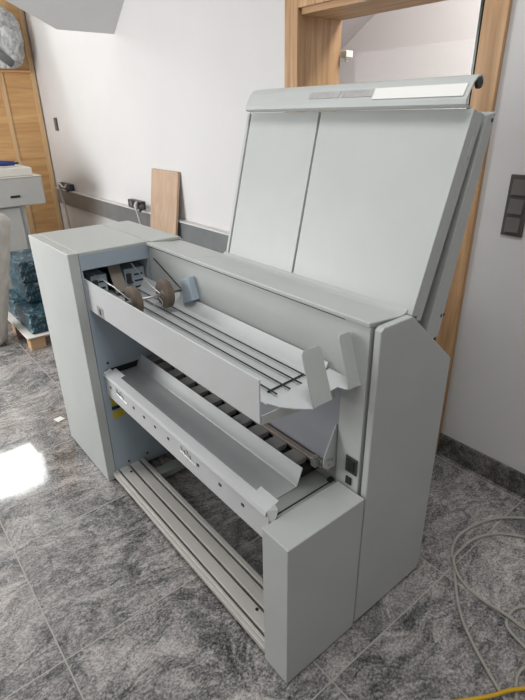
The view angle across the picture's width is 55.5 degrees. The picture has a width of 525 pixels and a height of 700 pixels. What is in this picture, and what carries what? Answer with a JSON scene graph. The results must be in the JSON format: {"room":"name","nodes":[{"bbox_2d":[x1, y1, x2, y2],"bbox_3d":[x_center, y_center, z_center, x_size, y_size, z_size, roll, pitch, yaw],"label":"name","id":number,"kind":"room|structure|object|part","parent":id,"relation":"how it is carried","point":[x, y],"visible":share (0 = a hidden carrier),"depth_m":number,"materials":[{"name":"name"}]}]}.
{"room":"print workshop","nodes":[
{"label":"print workshop","id":0,"kind":"room"},
{"bbox_2d":[24,14,63,227],"bbox_3d":[-3.998,-2.253,4.615,3.735,3.450,0.230,-20,31,-35],"label":"wall","id":1,"kind":"structure","parent":0,"point":[24,14],"depth_m":5.60,"materials":[{"name":"white paint"}]},
{"bbox_2d":[0,0,63,233],"bbox_3d":[-3.235,-2.425,4.975,2.021,3.430,0.118,-20,31,-35],"label":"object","id":2,"kind":"object","parent":1,"relation":"attached to","point":[23,137],"visible":0.42,"depth_m":5.53,"materials":[{"name":"brown wood"}]},
{"bbox_2d":[0,4,24,68],"bbox_3d":[-2.655,-3.138,4.974,0.530,0.582,0.266,-20,31,-35],"label":"wrapped bundle","id":3,"kind":"object","parent":2,"relation":"on","point":[12,55],"visible":1,"depth_m":5.00,"materials":[{"name":"grey plastic"}]},
{"bbox_2d":[6,0,123,33],"bbox_3d":[-1.223,-2.658,2.674,1.423,1.383,1.599,-20,31,-35],"label":"ceiling","id":4,"kind":"structure","parent":0,"point":[95,16],"depth_m":3.64,"materials":[{"name":"paint"}]},
{"bbox_2d":[0,321,524,699],"bbox_3d":[-0.321,0.271,3.298,6.900,0.100,8.470,-20,31,-35],"label":"floor","id":5,"kind":"structure","parent":0,"point":[97,603],"depth_m":1.83,"materials":[{"name":"tile"}]},
{"bbox_2d":[0,213,10,345],"bbox_3d":[-2.002,-0.491,3.696,0.466,0.990,0.232,-2,25,-2],"label":"roll","id":6,"kind":"object","parent":5,"relation":"on","point":[5,222],"visible":1,"depth_m":3.63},
{"bbox_2d":[0,173,45,288],"bbox_3d":[-2.598,-1.017,4.657,1.050,1.136,0.703,-20,31,-35],"label":"base cabinet","id":7,"kind":"object","parent":5,"relation":"on","point":[16,192],"visible":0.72,"depth_m":4.47,"materials":[{"name":"grey plastic"}]},
{"bbox_3d":[-2.440,-0.815,4.484,0.665,0.835,0.014,-20,31,-35],"label":"pedestal door","id":8,"kind":"part","parent":7,"relation":"part of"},
{"bbox_2d":[0,173,40,178],"bbox_3d":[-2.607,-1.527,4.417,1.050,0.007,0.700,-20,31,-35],"label":"countertop","id":9,"kind":"structure","parent":7,"relation":"on","point":[33,175],"depth_m":4.39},
{"bbox_2d":[0,164,32,177],"bbox_3d":[-2.582,-1.547,4.367,0.945,0.068,0.490,-20,31,-35],"label":"flat box","id":10,"kind":"object","parent":9,"relation":"on","point":[16,170],"visible":0.8,"depth_m":4.40,"materials":[{"name":"white cardboard"}]},
{"bbox_2d":[0,161,22,165],"bbox_3d":[-2.480,-1.603,4.311,0.771,0.073,0.072,-20,31,-35],"label":"cloth bundle","id":11,"kind":"object","parent":10,"relation":"on","point":[2,163],"visible":1,"depth_m":4.45,"materials":[{"name":"fabric"}]},
{"bbox_3d":[-2.608,-1.418,4.470,1.048,0.235,0.695,-20,31,-35],"label":"drawer","id":12,"kind":"part","parent":7,"relation":"part of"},
{"bbox_2d":[8,311,49,350],"bbox_3d":[-1.756,-0.296,4.305,0.775,0.108,0.950,-20,31,-35],"label":"pallet","id":13,"kind":"object","parent":5,"relation":"on","point":[36,341],"visible":0.23,"depth_m":3.82,"materials":[{"name":"brown wood"}]},
{"bbox_2d":[8,289,25,318],"bbox_3d":[-2.001,-0.421,4.268,0.325,0.156,0.390,-20,31,-35],"label":"parcel","id":14,"kind":"object","parent":13,"relation":"on","point":[14,298],"visible":0.19,"depth_m":4.10,"materials":[{"name":"teal plastic"}]},
{"bbox_2d":[9,273,41,302],"bbox_3d":[-1.857,-0.561,4.178,0.358,0.167,0.448,-20,31,-35],"label":"parcel","id":15,"kind":"object","parent":14,"relation":"on","point":[30,292],"visible":0.38,"depth_m":3.97,"materials":[{"name":"teal plastic"}]},
{"bbox_2d":[9,248,37,283],"bbox_3d":[-1.861,-0.707,4.093,0.358,0.167,0.448,-20,31,-35],"label":"parcel","id":16,"kind":"object","parent":15,"relation":"on","point":[22,266],"visible":0.3,"depth_m":3.90,"materials":[{"name":"teal plastic"}]},
{"bbox_2d":[14,301,48,334],"bbox_3d":[-1.741,-0.289,3.979,0.325,0.156,0.390,-20,31,-35],"label":"parcel","id":17,"kind":"object","parent":13,"relation":"on","point":[32,316],"visible":0.49,"depth_m":3.82,"materials":[{"name":"teal plastic"}]},
{"bbox_2d":[54,416,64,421],"bbox_3d":[-1.190,0.403,2.923,0.053,0.006,0.043,16,30,32],"label":"paper scrap","id":18,"kind":"object","parent":5,"relation":"on","point":[60,418],"visible":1,"depth_m":2.92,"materials":[{"name":"white paper"}]},
{"bbox_2d":[150,169,179,235],"bbox_3d":[-0.814,-0.815,4.074,0.231,1.215,0.465,-20,31,-35],"label":"wooden board","id":19,"kind":"object","parent":5,"relation":"on","point":[165,184],"visible":0.44,"depth_m":3.93,"materials":[{"name":"beige wood"}]},
{"bbox_2d":[28,74,495,683],"bbox_3d":[-0.217,-0.103,2.004,0.767,1.680,1.751,-20,31,-35],"label":"machine","id":20,"kind":"object","parent":5,"relation":"on","point":[297,370],"visible":1,"depth_m":1.58,"materials":[{"name":"grey paint"}]},
{"bbox_3d":[-0.601,0.072,2.285,0.308,1.074,0.012,-20,31,-35],"label":"panel","id":21,"kind":"part","parent":20,"relation":"part of","materials":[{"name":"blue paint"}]},
{"bbox_3d":[-0.495,0.045,2.284,0.050,0.020,0.060,-20,31,-35],"label":"roller plate","id":22,"kind":"part","parent":20,"relation":"part of","materials":[{"name":"black rubber"}]},
{"bbox_3d":[-0.435,0.076,2.218,0.050,0.020,0.060,-20,31,-35],"label":"roller plate","id":23,"kind":"part","parent":20,"relation":"part of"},
{"bbox_3d":[-0.375,0.106,2.151,0.050,0.020,0.060,-20,31,-35],"label":"roller plate","id":24,"kind":"part","parent":20,"relation":"part of","materials":[{"name":"black rubber"}]},
{"bbox_3d":[-0.315,0.137,2.085,0.050,0.020,0.060,-20,31,-35],"label":"roller plate","id":25,"kind":"part","parent":20,"relation":"part of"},
{"bbox_3d":[-0.255,0.167,2.018,0.050,0.020,0.060,-20,31,-35],"label":"roller plate","id":26,"kind":"part","parent":20,"relation":"part of","materials":[{"name":"black rubber"}]},
{"bbox_3d":[-0.195,0.198,1.952,0.050,0.020,0.060,-20,31,-35],"label":"roller plate","id":27,"kind":"part","parent":20,"relation":"part of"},
{"bbox_2d":[84,258,360,424],"bbox_3d":[-0.255,-0.106,1.721,0.292,0.217,1.308,-20,31,-35],"label":"tray","id":28,"kind":"object","parent":20,"relation":"on","point":[248,346],"depth_m":1.59,"materials":[{"name":"metal"}]},
{"bbox_3d":[-0.135,0.228,1.886,0.050,0.020,0.060,-20,31,-35],"label":"roller plate","id":29,"kind":"part","parent":20,"relation":"part of","materials":[{"name":"black rubber"}]},
{"bbox_3d":[-0.085,-0.628,1.920,0.022,0.512,0.212,15,29,30],"label":"lid panel","id":30,"kind":"part","parent":20,"relation":"part of","materials":[{"name":"grey paint"}]},
{"bbox_3d":[-0.075,0.258,1.819,0.050,0.020,0.060,-20,31,-35],"label":"roller plate","id":31,"kind":"part","parent":20,"relation":"part of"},
{"bbox_3d":[-0.127,-0.176,1.780,0.012,0.191,1.124,-20,31,-35],"label":"wall panel","id":32,"kind":"part","parent":20,"relation":"part of","materials":[{"name":"grey paint"}]},
{"bbox_3d":[-0.015,0.289,1.753,0.050,0.020,0.060,-20,31,-35],"label":"roller plate","id":33,"kind":"part","parent":20,"relation":"part of","materials":[{"name":"grey rubber"}]},
{"bbox_3d":[0.039,-0.565,1.783,0.202,0.512,0.412,-20,31,-35],"label":"lid panel","id":34,"kind":"part","parent":20,"relation":"part of","materials":[{"name":"grey paint"}]},
{"bbox_3d":[0.045,0.319,1.686,0.050,0.020,0.060,-20,31,-35],"label":"roller plate","id":35,"kind":"part","parent":20,"relation":"part of","materials":[{"name":"grey rubber"}]},
{"bbox_3d":[0.105,0.350,1.620,0.050,0.020,0.060,-20,31,-35],"label":"roller plate","id":36,"kind":"part","parent":20,"relation":"part of","materials":[{"name":"grey rubber"}]},
{"bbox_3d":[-0.123,0.048,1.887,0.011,0.304,1.121,-20,31,-35],"label":"guide panel","id":37,"kind":"part","parent":20,"relation":"part of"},
{"bbox_3d":[-0.116,0.404,2.057,0.007,0.475,1.121,-20,31,-35],"label":"panel","id":38,"kind":"part","parent":20,"relation":"part of","materials":[{"name":"grey metal"}]},
{"bbox_3d":[0.192,-0.790,1.547,0.012,0.018,0.130,-20,31,-35],"label":"silver plate","id":39,"kind":"part","parent":20,"relation":"part of","materials":[{"name":"silver metal"}]},
{"bbox_2d":[345,454,357,476],"bbox_3d":[0.264,0.344,1.484,0.004,0.058,0.045,-20,31,-35],"label":"switch","id":40,"kind":"object","parent":20,"relation":"attached to","point":[351,460],"depth_m":1.48,"materials":[{"name":"black plastic"}]},
{"bbox_3d":[0.277,-0.746,1.452,0.012,0.018,0.120,-20,31,-35],"label":"silver plate","id":41,"kind":"part","parent":20,"relation":"part of","materials":[{"name":"silver metal"}]},
{"bbox_3d":[0.307,-0.429,1.485,0.202,0.512,0.535,-20,31,-35],"label":"lid panel","id":42,"kind":"part","parent":20,"relation":"part of","materials":[{"name":"grey paint"}]},
{"bbox_3d":[0.443,0.388,1.597,0.368,1.096,0.022,-20,31,-35],"label":"panel","id":43,"kind":"part","parent":20,"relation":"part of","materials":[{"name":"grey paint"}]},
{"bbox_3d":[0.203,-0.487,1.638,0.197,0.522,0.920,-20,31,-35],"label":"lid","id":44,"kind":"part","parent":20,"relation":"part of","materials":[{"name":"grey paint"}]},
{"bbox_2d":[451,516,524,699],"bbox_3d":[0.879,0.882,1.822,0.423,0.024,0.946,14,29,29],"label":"cable","id":45,"kind":"object","parent":5,"relation":"on","point":[453,557],"visible":1,"depth_m":1.85,"materials":[{"name":"grey plastic"}]},
{"bbox_2d":[454,686,524,699],"bbox_3d":[0.805,1.032,1.490,0.521,0.036,0.051,0,25,2],"label":"cable","id":46,"kind":"object","parent":5,"relation":"on","point":[522,688],"visible":1,"depth_m":1.49,"materials":[{"name":"yellow plastic"}]},
{"bbox_2d":[505,605,524,699],"bbox_3d":[0.888,0.996,1.580,0.217,0.023,0.430,9,27,21],"label":"cable","id":47,"kind":"object","parent":5,"relation":"on","point":[520,670],"visible":0.99,"depth_m":1.65,"materials":[{"name":"grey plastic"}]},
{"bbox_2d":[24,0,524,473],"bbox_3d":[0.135,-1.509,2.895,0.280,3.450,8.470,-20,31,-35],"label":"wall","id":48,"kind":"structure","parent":0,"point":[172,86],"depth_m":3.22,"materials":[{"name":"white paint"}]},
{"bbox_2d":[53,118,58,130],"bbox_3d":[-2.232,-2.440,5.391,0.017,0.130,0.080,-20,31,-35],"label":"light switch","id":49,"kind":"object","parent":48,"relation":"attached to","point":[55,119],"visible":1,"depth_m":5.38,"materials":[{"name":"grey plastic"}]},
{"bbox_2d":[55,187,228,252],"bbox_3d":[-1.147,-1.197,4.498,0.054,0.170,3.950,-20,31,-35],"label":"duct","id":50,"kind":"object","parent":48,"relation":"attached to","point":[208,237],"visible":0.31,"depth_m":4.44,"materials":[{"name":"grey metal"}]},
{"bbox_2d":[59,182,74,191],"bbox_3d":[-2.197,-1.815,5.554,0.130,0.068,0.437,-20,31,-35],"label":"power outlet","id":51,"kind":"object","parent":50,"relation":"attached to","point":[69,187],"visible":0.84,"depth_m":5.50,"materials":[{"name":"grey plastic"}]},
{"bbox_2d":[58,182,70,228],"bbox_3d":[-2.214,-1.425,5.692,0.069,0.947,0.246,-8,26,-15],"label":"cable","id":52,"kind":"object","parent":51,"relation":"hanging from","point":[60,185],"visible":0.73,"depth_m":5.67,"materials":[{"name":"grey plastic"}]},
{"bbox_2d":[128,198,145,211],"bbox_3d":[-1.083,-1.262,4.346,0.114,0.068,0.392,-11,27,-20],"label":"power outlet","id":53,"kind":"object","parent":50,"relation":"attached to","point":[131,202],"visible":0.89,"depth_m":4.33,"materials":[{"name":"grey plastic"}]},
{"bbox_2d":[135,203,141,224],"bbox_3d":[-1.010,-0.813,4.372,0.099,0.932,0.165,-20,31,-35],"label":"cable","id":54,"kind":"object","parent":53,"relation":"hanging from","point":[135,203],"visible":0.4,"depth_m":4.21,"materials":[{"name":"white plastic"}]},
{"bbox_2d":[285,0,512,451],"bbox_3d":[0.629,-0.684,2.631,0.322,2.168,1.189,-20,31,-35],"label":"door frame","id":55,"kind":"structure","parent":48,"relation":"in","point":[312,27],"depth_m":2.33,"materials":[{"name":"brown wood"}]},
{"bbox_3d":[0.511,-0.593,2.577,0.008,2.033,0.976,-20,31,-35],"label":"glass pane","id":56,"kind":"part","parent":55,"relation":"part of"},
{"bbox_2d":[341,50,352,61],"bbox_3d":[0.463,-1.610,2.737,0.055,0.053,0.038,-20,31,-35],"label":"wall fitting","id":57,"kind":"object","parent":55,"relation":"attached to","point":[346,54],"visible":1,"depth_m":2.72,"materials":[{"name":"white plastic"}]},
{"bbox_2d":[437,433,524,498],"bbox_3d":[1.758,0.907,1.627,0.014,0.115,2.675,-20,31,-35],"label":"baseboard","id":58,"kind":"structure","parent":48,"relation":"attached to","point":[507,477],"depth_m":2.39,"materials":[{"name":"tile"}]},
{"bbox_2d":[500,174,524,237],"bbox_3d":[0.992,-0.559,1.937,0.019,0.231,0.087,-20,31,-35],"label":"light switch","id":59,"kind":"object","parent":48,"relation":"attached to","point":[513,223],"visible":1,"depth_m":1.94,"materials":[{"name":"grey plastic"}]},
{"bbox_2d":[341,14,374,49],"bbox_3d":[0.477,-2.838,3.683,1.874,1.733,2.800,-20,31,-35],"label":"ceiling","id":60,"kind":"structure","parent":0,"point":[350,28],"depth_m":4.58,"materials":[{"name":"paint"}]},
{"bbox_2d":[339,0,480,110],"bbox_3d":[2.332,-1.793,3.417,0.100,3.450,6.200,-20,31,-35],"label":"wall","id":61,"kind":"structure","parent":0,"point":[437,39],"depth_m":4.29,"materials":[{"name":"paint"}]}
]}

